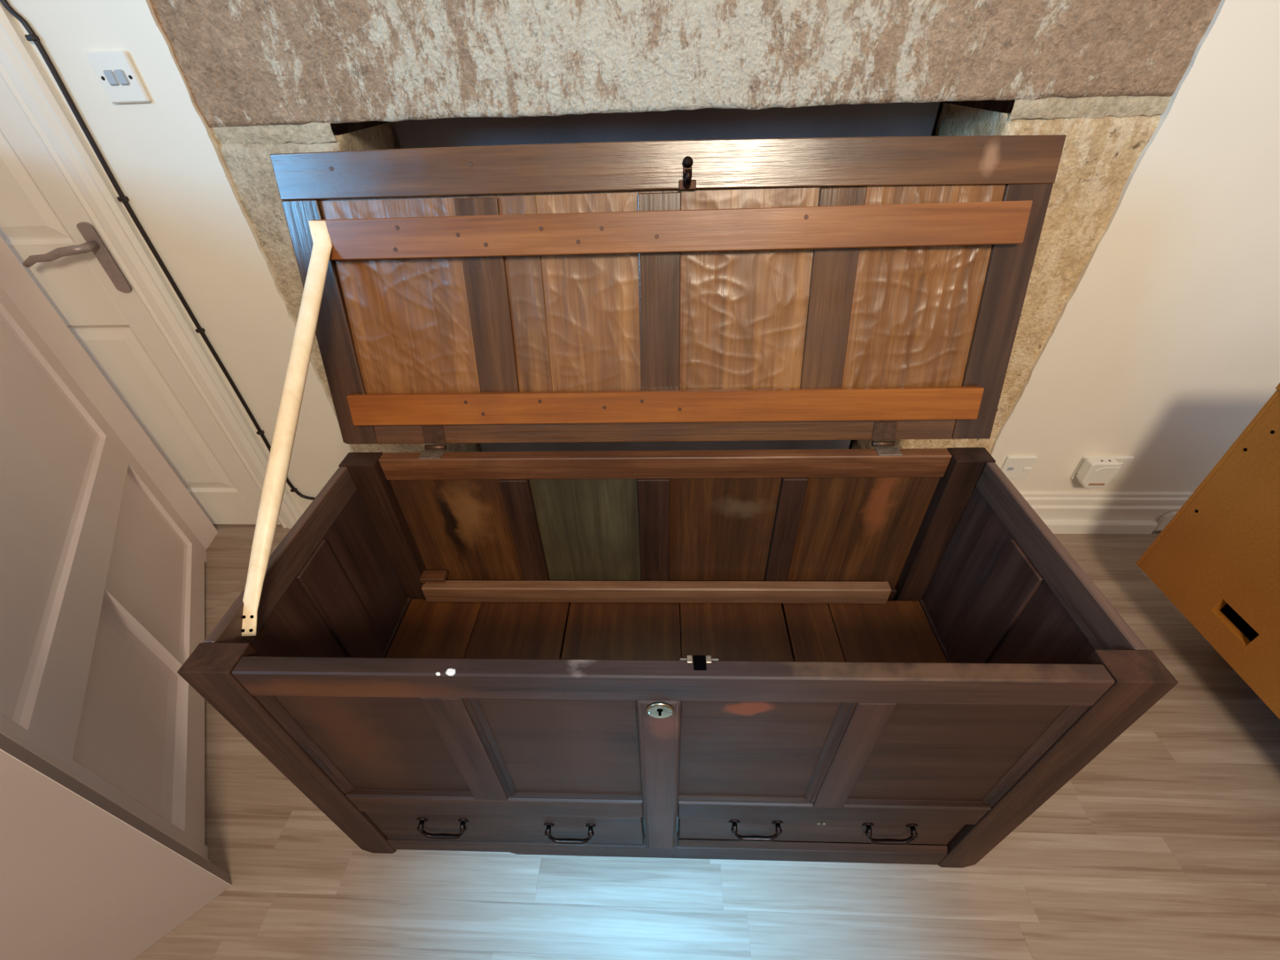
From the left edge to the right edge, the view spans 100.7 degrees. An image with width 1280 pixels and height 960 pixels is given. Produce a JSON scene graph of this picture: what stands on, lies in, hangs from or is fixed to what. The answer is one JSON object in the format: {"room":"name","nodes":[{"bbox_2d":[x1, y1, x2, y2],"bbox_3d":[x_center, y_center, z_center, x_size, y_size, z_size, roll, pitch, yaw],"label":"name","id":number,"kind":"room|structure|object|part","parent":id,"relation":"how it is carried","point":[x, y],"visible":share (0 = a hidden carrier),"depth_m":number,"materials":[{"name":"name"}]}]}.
{"room":"living room","nodes":[
{"label":"living room","id":0,"kind":"room"},
{"bbox_2d":[0,733,232,959],"bbox_3d":[-1.182,0.560,0.483,0.900,1.170,0.030,-32,47,-31],"label":"wall","id":1,"kind":"structure","parent":0,"point":[78,881],"depth_m":0.85,"materials":[{"name":"white paint"}]},
{"bbox_2d":[0,285,208,859],"bbox_3d":[-1.234,0.070,1.105,0.030,1.160,1.150,-23,43,-24],"label":"door","id":2,"kind":"structure","parent":1,"relation":"in","point":[102,579],"depth_m":1.15,"materials":[{"name":"white wood"}]},
{"bbox_3d":[-1.221,-0.089,0.958,0.015,0.569,0.988,-23,43,-24],"label":"panel","id":3,"kind":"part","parent":2,"relation":"part of","materials":[{"name":"white wood"}]},
{"bbox_3d":[-1.217,0.174,1.163,0.030,0.098,0.988,-23,43,-24],"label":"rail","id":4,"kind":"part","parent":2,"relation":"part of","materials":[{"name":"white wood"}]},
{"bbox_3d":[-1.058,0.481,1.111,0.028,0.325,0.432,-23,43,-24],"label":"panel","id":5,"kind":"part","parent":2,"relation":"part of","materials":[{"name":"white wood"}]},
{"bbox_3d":[-1.322,0.226,1.442,0.015,0.325,0.554,-23,43,-24],"label":"panel","id":6,"kind":"part","parent":2,"relation":"part of","materials":[{"name":"white wood"}]},
{"bbox_3d":[-1.204,0.495,1.421,0.030,0.076,0.988,-23,43,-24],"label":"rail","id":7,"kind":"part","parent":2,"relation":"part of","materials":[{"name":"white wood"}]},
{"bbox_2d":[0,235,231,885],"bbox_3d":[-1.228,0.053,1.097,0.105,1.195,1.270,-23,43,-24],"label":"trim","id":8,"kind":"structure","parent":1,"relation":"attached to","point":[14,279],"depth_m":1.47,"materials":[{"name":"white wood"}]},
{"bbox_3d":[-1.537,-0.238,1.497,0.066,1.170,0.088,-23,43,-24],"label":"casing","id":9,"kind":"part","parent":8,"relation":"part of","materials":[{"name":"white wood"}]},
{"bbox_3d":[-0.897,0.358,0.722,0.071,1.170,0.082,-23,43,-24],"label":"casing","id":10,"kind":"part","parent":8,"relation":"part of","materials":[{"name":"white wood"}]},
{"bbox_2d":[0,0,1279,514],"bbox_3d":[0.445,-0.767,1.115,5.600,2.350,0.030,0,39,3],"label":"wall","id":11,"kind":"structure","parent":0,"point":[1164,348],"depth_m":1.30,"materials":[{"name":"white paint"}]},
{"bbox_2d":[85,50,150,103],"bbox_3d":[-1.088,-0.839,1.105,0.086,0.086,0.014,0,39,3],"label":"light switch","id":12,"kind":"object","parent":11,"relation":"attached to","point":[115,70],"visible":1,"depth_m":1.10,"materials":[{"name":"white plastic"}]},
{"bbox_2d":[0,75,280,524],"bbox_3d":[-1.695,-0.599,1.302,0.748,1.974,0.101,0,39,3],"label":"door","id":13,"kind":"structure","parent":11,"relation":"in","point":[81,280],"depth_m":1.44,"materials":[{"name":"white wood"}]},
{"bbox_3d":[-1.512,-0.821,1.139,0.200,0.595,0.009,0,39,3],"label":"panel","id":14,"kind":"part","parent":13,"relation":"part of","materials":[{"name":"white wood"}]},
{"bbox_3d":[-1.421,-0.552,1.298,0.174,0.049,0.057,0,39,3],"label":"lever","id":15,"kind":"part","parent":13,"relation":"part of","materials":[{"name":"metal"}]},
{"bbox_3d":[-1.499,-0.516,1.401,0.200,0.210,0.036,0,39,3],"label":"rail","id":16,"kind":"part","parent":13,"relation":"part of","materials":[{"name":"white wood"}]},
{"bbox_3d":[-1.342,-0.556,1.331,0.038,0.169,0.007,0,39,3],"label":"plate","id":17,"kind":"part","parent":13,"relation":"part of","materials":[{"name":"metal"}]},
{"bbox_3d":[-1.487,-0.194,1.642,0.200,0.595,0.009,0,39,3],"label":"panel","id":18,"kind":"part","parent":13,"relation":"part of","materials":[{"name":"white wood"}]},
{"bbox_3d":[-1.475,0.090,1.887,0.200,0.154,0.036,0,39,3],"label":"rail","id":19,"kind":"part","parent":13,"relation":"part of","materials":[{"name":"white wood"}]},
{"bbox_2d":[0,1,302,528],"bbox_3d":[-1.695,-0.644,1.283,0.918,2.080,0.026,0,39,3],"label":"trim","id":20,"kind":"structure","parent":11,"relation":"attached to","point":[21,71],"depth_m":1.29,"materials":[{"name":"white wood"}]},
{"bbox_2d":[0,0,314,500],"bbox_3d":[-1.096,-0.679,1.233,0.290,1.940,0.014,0,39,3],"label":"cable","id":21,"kind":"object","parent":11,"relation":"attached to","point":[32,36],"visible":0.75,"depth_m":1.26,"materials":[{"name":"black plastic"}]},
{"bbox_2d":[1000,456,1037,479],"bbox_3d":[1.165,-0.037,1.639,0.086,0.086,0.014,0,39,3],"label":"wall socket","id":22,"kind":"object","parent":11,"relation":"attached to","point":[1013,467],"visible":0.95,"depth_m":1.63,"materials":[{"name":"white plastic"}]},
{"bbox_2d":[1042,519,1157,534],"bbox_3d":[1.393,0.156,1.758,0.590,0.048,0.016,0,39,3],"label":"trim","id":23,"kind":"structure","parent":11,"relation":"attached to","point":[1056,526],"depth_m":1.74,"materials":[{"name":"white wood"}]},
{"bbox_2d":[1070,456,1133,479],"bbox_3d":[1.419,-0.036,1.628,0.146,0.086,0.014,0,39,3],"label":"double socket","id":24,"kind":"object","parent":11,"relation":"attached to","point":[1124,461],"visible":0.2,"depth_m":1.61,"materials":[{"name":"white plastic"}]},
{"bbox_2d":[1076,457,1121,488],"bbox_3d":[1.381,-0.024,1.604,0.088,0.094,0.048,0,39,3],"label":"plug","id":25,"kind":"object","parent":24,"relation":"attached to","point":[1093,472],"visible":1,"depth_m":1.58,"materials":[{"name":"white plastic"}]},
{"bbox_2d":[1019,491,1194,530],"bbox_3d":[2.083,0.105,1.703,1.985,0.154,0.022,0,39,3],"label":"baseboard","id":26,"kind":"structure","parent":11,"relation":"attached to","point":[1047,505],"depth_m":1.70,"materials":[{"name":"white wood"}]},
{"bbox_2d":[1154,511,1178,530],"bbox_3d":[1.729,0.133,1.724,0.070,0.075,0.016,0,39,3],"label":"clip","id":27,"kind":"object","parent":11,"relation":"attached to","point":[1165,519],"visible":0.32,"depth_m":1.72,"materials":[{"name":"white plastic"}]},
{"bbox_2d":[132,524,1279,959],"bbox_3d":[0.013,1.302,0.475,6.400,0.050,4.792,0,39,3],"label":"floor","id":28,"kind":"structure","parent":0,"point":[1165,845],"depth_m":1.05,"materials":[{"name":"brown wood"}]},
{"bbox_2d":[177,134,1178,868],"bbox_3d":[0.034,0.122,0.960,1.257,1.182,0.666,0,39,2],"label":"chest","id":29,"kind":"object","parent":28,"relation":"on","point":[396,655],"visible":1,"depth_m":0.93,"materials":[{"name":"brown wood"}]},
{"bbox_3d":[-0.580,0.119,0.890,0.016,0.057,0.394,0,39,2],"label":"rail","id":30,"kind":"part","parent":29,"relation":"part of","materials":[{"name":"brown wood"}]},
{"bbox_3d":[-0.551,0.501,0.913,0.070,0.686,0.045,0,39,2],"label":"post","id":31,"kind":"part","parent":29,"relation":"part of","materials":[{"name":"brown wood"}]},
{"bbox_3d":[-0.575,0.345,0.924,0.009,0.336,0.164,0,39,2],"label":"panel","id":32,"kind":"part","parent":29,"relation":"part of","materials":[{"name":"brown wood"}]},
{"bbox_3d":[-0.512,0.416,0.823,0.016,0.324,0.009,0,39,2],"label":"moulding","id":33,"kind":"part","parent":29,"relation":"part of","materials":[{"name":"brown wood"}]},
{"bbox_3d":[-0.568,0.193,1.113,0.009,0.336,0.139,0,39,2],"label":"panel","id":34,"kind":"part","parent":29,"relation":"part of","materials":[{"name":"brown wood"}]},
{"bbox_3d":[-0.405,0.413,0.831,0.228,0.336,0.012,0,39,2],"label":"panel","id":35,"kind":"part","parent":29,"relation":"part of","materials":[{"name":"brown wood"}]},
{"bbox_3d":[-0.538,0.225,1.256,0.070,0.686,0.045,0,39,2],"label":"post","id":36,"kind":"part","parent":29,"relation":"part of","materials":[{"name":"brown wood"}]},
{"bbox_3d":[-0.564,0.430,1.140,0.018,0.066,0.394,0,39,2],"label":"rail","id":37,"kind":"part","parent":29,"relation":"part of","materials":[{"name":"brown wood"}]},
{"bbox_3d":[-0.419,-0.312,0.953,0.225,0.341,0.005,0,23,2],"label":"lid panel","id":38,"kind":"part","parent":29,"relation":"part of","materials":[{"name":"brown wood"}]},
{"bbox_3d":[-0.401,0.547,0.923,0.228,0.011,0.010,0,39,2],"label":"moulding","id":39,"kind":"part","parent":29,"relation":"part of","materials":[{"name":"brown wood"}]},
{"bbox_3d":[-0.367,0.650,0.986,0.098,0.041,0.023,0,39,2],"label":"bail handle","id":40,"kind":"part","parent":29,"relation":"part of","materials":[{"name":"metal"}]},
{"bbox_3d":[-0.392,0.122,1.180,0.229,0.333,0.010,0,39,2],"label":"panel","id":41,"kind":"part","parent":29,"relation":"part of","materials":[{"name":"brown wood"}]},
{"bbox_3d":[-0.225,0.415,0.811,0.016,0.324,0.009,0,39,2],"label":"moulding","id":42,"kind":"part","parent":29,"relation":"part of","materials":[{"name":"brown wood"}]},
{"bbox_3d":[-0.254,0.572,0.948,0.520,0.066,0.025,0,39,2],"label":"rail","id":43,"kind":"part","parent":29,"relation":"part of","materials":[{"name":"brown wood"}]},
{"bbox_3d":[-0.250,0.656,1.014,0.512,0.142,0.020,0,39,2],"label":"drawer","id":44,"kind":"part","parent":29,"relation":"part of","materials":[{"name":"brown wood"}]},
{"bbox_3d":[-0.201,-0.314,0.944,0.061,0.341,0.003,0,23,3],"label":"lid panel","id":45,"kind":"part","parent":29,"relation":"part of","materials":[{"name":"brown wood"}]},
{"bbox_3d":[-0.116,0.411,0.818,0.232,0.336,0.012,0,39,2],"label":"panel","id":46,"kind":"part","parent":29,"relation":"part of","materials":[{"name":"brown wood"}]},
{"bbox_3d":[-0.130,0.657,0.983,0.098,0.041,0.023,0,39,2],"label":"bail handle","id":47,"kind":"part","parent":29,"relation":"part of","materials":[{"name":"metal"}]},
{"bbox_3d":[-0.112,0.546,0.911,0.232,0.011,0.010,0,39,2],"label":"moulding","id":48,"kind":"part","parent":29,"relation":"part of","materials":[{"name":"brown wood"}]},
{"bbox_3d":[0.031,-0.308,0.948,1.214,0.465,0.010,0,23,2],"label":"lid","id":49,"kind":"part","parent":29,"relation":"part of","materials":[{"name":"brown wood"}]},
{"bbox_3d":[-0.110,0.120,1.168,0.218,0.333,0.010,0,39,2],"label":"panel","id":50,"kind":"part","parent":29,"relation":"part of","materials":[{"name":"green wood"}]},
{"bbox_3d":[-0.085,-0.314,0.939,0.168,0.341,0.003,0,23,2],"label":"lid panel","id":51,"kind":"part","parent":29,"relation":"part of","materials":[{"name":"brown wood"}]},
{"bbox_3d":[0.034,-0.119,1.022,1.114,0.088,0.022,0,23,2],"label":"lid rail","id":52,"kind":"part","parent":29,"relation":"part of","materials":[{"name":"brown wood"}]},
{"bbox_3d":[0.037,-0.030,1.041,1.099,0.052,0.026,0,39,2],"label":"rail","id":53,"kind":"part","parent":29,"relation":"part of","materials":[{"name":"brown wood"}]},
{"bbox_3d":[0.042,0.737,1.067,1.099,0.062,0.023,0,39,2],"label":"rail","id":54,"kind":"part","parent":29,"relation":"part of","materials":[{"name":"brown wood"}]},
{"bbox_3d":[0.026,-0.504,0.858,1.256,0.076,0.022,0,23,2],"label":"lid rail","id":55,"kind":"part","parent":29,"relation":"part of","materials":[{"name":"brown wood"}]},
{"bbox_3d":[0.023,0.259,0.685,1.099,0.058,0.026,0,39,2],"label":"rail","id":56,"kind":"part","parent":29,"relation":"part of","materials":[{"name":"brown wood"}]},
{"bbox_3d":[0.076,0.246,0.692,0.050,0.041,0.004,0,39,2],"label":"lock plate","id":57,"kind":"part","parent":29,"relation":"part of","materials":[{"name":"silver metal"}]},
{"bbox_3d":[0.175,0.119,1.156,0.220,0.333,0.010,0,39,2],"label":"panel","id":58,"kind":"part","parent":29,"relation":"part of","materials":[{"name":"brown wood"}]},
{"bbox_3d":[0.052,0.361,1.351,1.099,0.280,0.028,0,39,2],"label":"rail","id":59,"kind":"part","parent":29,"relation":"part of","materials":[{"name":"brown wood"}]},
{"bbox_3d":[0.178,0.544,0.899,0.226,0.011,0.010,0,39,2],"label":"moulding","id":60,"kind":"part","parent":29,"relation":"part of","materials":[{"name":"brown wood"}]},
{"bbox_3d":[0.183,-0.316,0.928,0.223,0.340,0.004,0,23,2],"label":"lid panel","id":61,"kind":"part","parent":29,"relation":"part of","materials":[{"name":"brown wood"}]},
{"bbox_3d":[0.211,0.639,0.965,0.098,0.041,0.023,0,39,2],"label":"bail handle","id":62,"kind":"part","parent":29,"relation":"part of","materials":[{"name":"metal"}]},
{"bbox_3d":[0.173,0.410,0.806,0.226,0.336,0.012,0,39,2],"label":"panel","id":63,"kind":"part","parent":29,"relation":"part of","materials":[{"name":"brown wood"}]},
{"bbox_3d":[0.329,0.642,0.990,0.511,0.124,0.020,0,39,2],"label":"drawer","id":64,"kind":"part","parent":29,"relation":"part of","materials":[{"name":"brown wood"}]},
{"bbox_3d":[0.278,0.412,0.790,0.016,0.324,0.009,0,39,2],"label":"moulding","id":65,"kind":"part","parent":29,"relation":"part of","materials":[{"name":"brown wood"}]},
{"bbox_3d":[0.325,0.569,0.923,0.519,0.066,0.025,0,39,2],"label":"rail","id":66,"kind":"part","parent":29,"relation":"part of","materials":[{"name":"brown wood"}]},
{"bbox_3d":[0.463,0.117,1.144,0.257,0.333,0.010,0,39,2],"label":"panel","id":67,"kind":"part","parent":29,"relation":"part of","materials":[{"name":"brown wood"}]},
{"bbox_3d":[0.451,0.639,0.955,0.098,0.041,0.023,0,39,2],"label":"bail handle","id":68,"kind":"part","parent":29,"relation":"part of","materials":[{"name":"metal"}]},
{"bbox_3d":[0.462,0.542,0.887,0.241,0.011,0.010,0,39,2],"label":"moulding","id":69,"kind":"part","parent":29,"relation":"part of","materials":[{"name":"brown wood"}]},
{"bbox_3d":[0.478,-0.317,0.915,0.218,0.340,0.006,0,23,2],"label":"lid panel","id":70,"kind":"part","parent":29,"relation":"part of","materials":[{"name":"brown wood"}]},
{"bbox_3d":[0.649,0.424,1.088,0.018,0.066,0.394,0,39,2],"label":"rail","id":71,"kind":"part","parent":29,"relation":"part of","materials":[{"name":"brown wood"}]},
{"bbox_3d":[0.631,0.219,1.207,0.070,0.686,0.045,0,39,2],"label":"post","id":72,"kind":"part","parent":29,"relation":"part of","materials":[{"name":"brown wood"}]},
{"bbox_3d":[0.458,0.408,0.794,0.241,0.336,0.012,0,39,2],"label":"panel","id":73,"kind":"part","parent":29,"relation":"part of","materials":[{"name":"brown wood"}]},
{"bbox_3d":[0.648,0.187,1.061,0.009,0.336,0.139,0,39,2],"label":"panel","id":74,"kind":"part","parent":29,"relation":"part of","materials":[{"name":"brown wood"}]},
{"bbox_3d":[0.570,0.410,0.777,0.016,0.324,0.009,0,39,2],"label":"moulding","id":75,"kind":"part","parent":29,"relation":"part of","materials":[{"name":"brown wood"}]},
{"bbox_3d":[0.641,0.339,0.872,0.009,0.336,0.164,0,39,2],"label":"panel","id":76,"kind":"part","parent":29,"relation":"part of","materials":[{"name":"brown wood"}]},
{"bbox_3d":[0.618,0.495,0.864,0.070,0.686,0.045,0,39,2],"label":"post","id":77,"kind":"part","parent":29,"relation":"part of","materials":[{"name":"brown wood"}]},
{"bbox_3d":[0.640,0.112,0.838,0.016,0.057,0.394,0,39,2],"label":"rail","id":78,"kind":"part","parent":29,"relation":"part of","materials":[{"name":"brown wood"}]},
{"bbox_2d":[149,0,1221,453],"bbox_3d":[0.065,-0.716,1.445,2.150,1.880,0.450,0,39,3],"label":"fireplace","id":79,"kind":"object","parent":28,"relation":"on","point":[266,78],"visible":0.4,"depth_m":1.08,"materials":[{"name":"stone"}]},
{"bbox_2d":[1135,382,1279,719],"bbox_3d":[1.579,0.400,0.911,0.494,0.715,1.056,0,39,3],"label":"base cabinet","id":80,"kind":"object","parent":28,"relation":"on","point":[1217,560],"visible":1,"depth_m":1.20,"materials":[{"name":"orange wood"}]}
]}

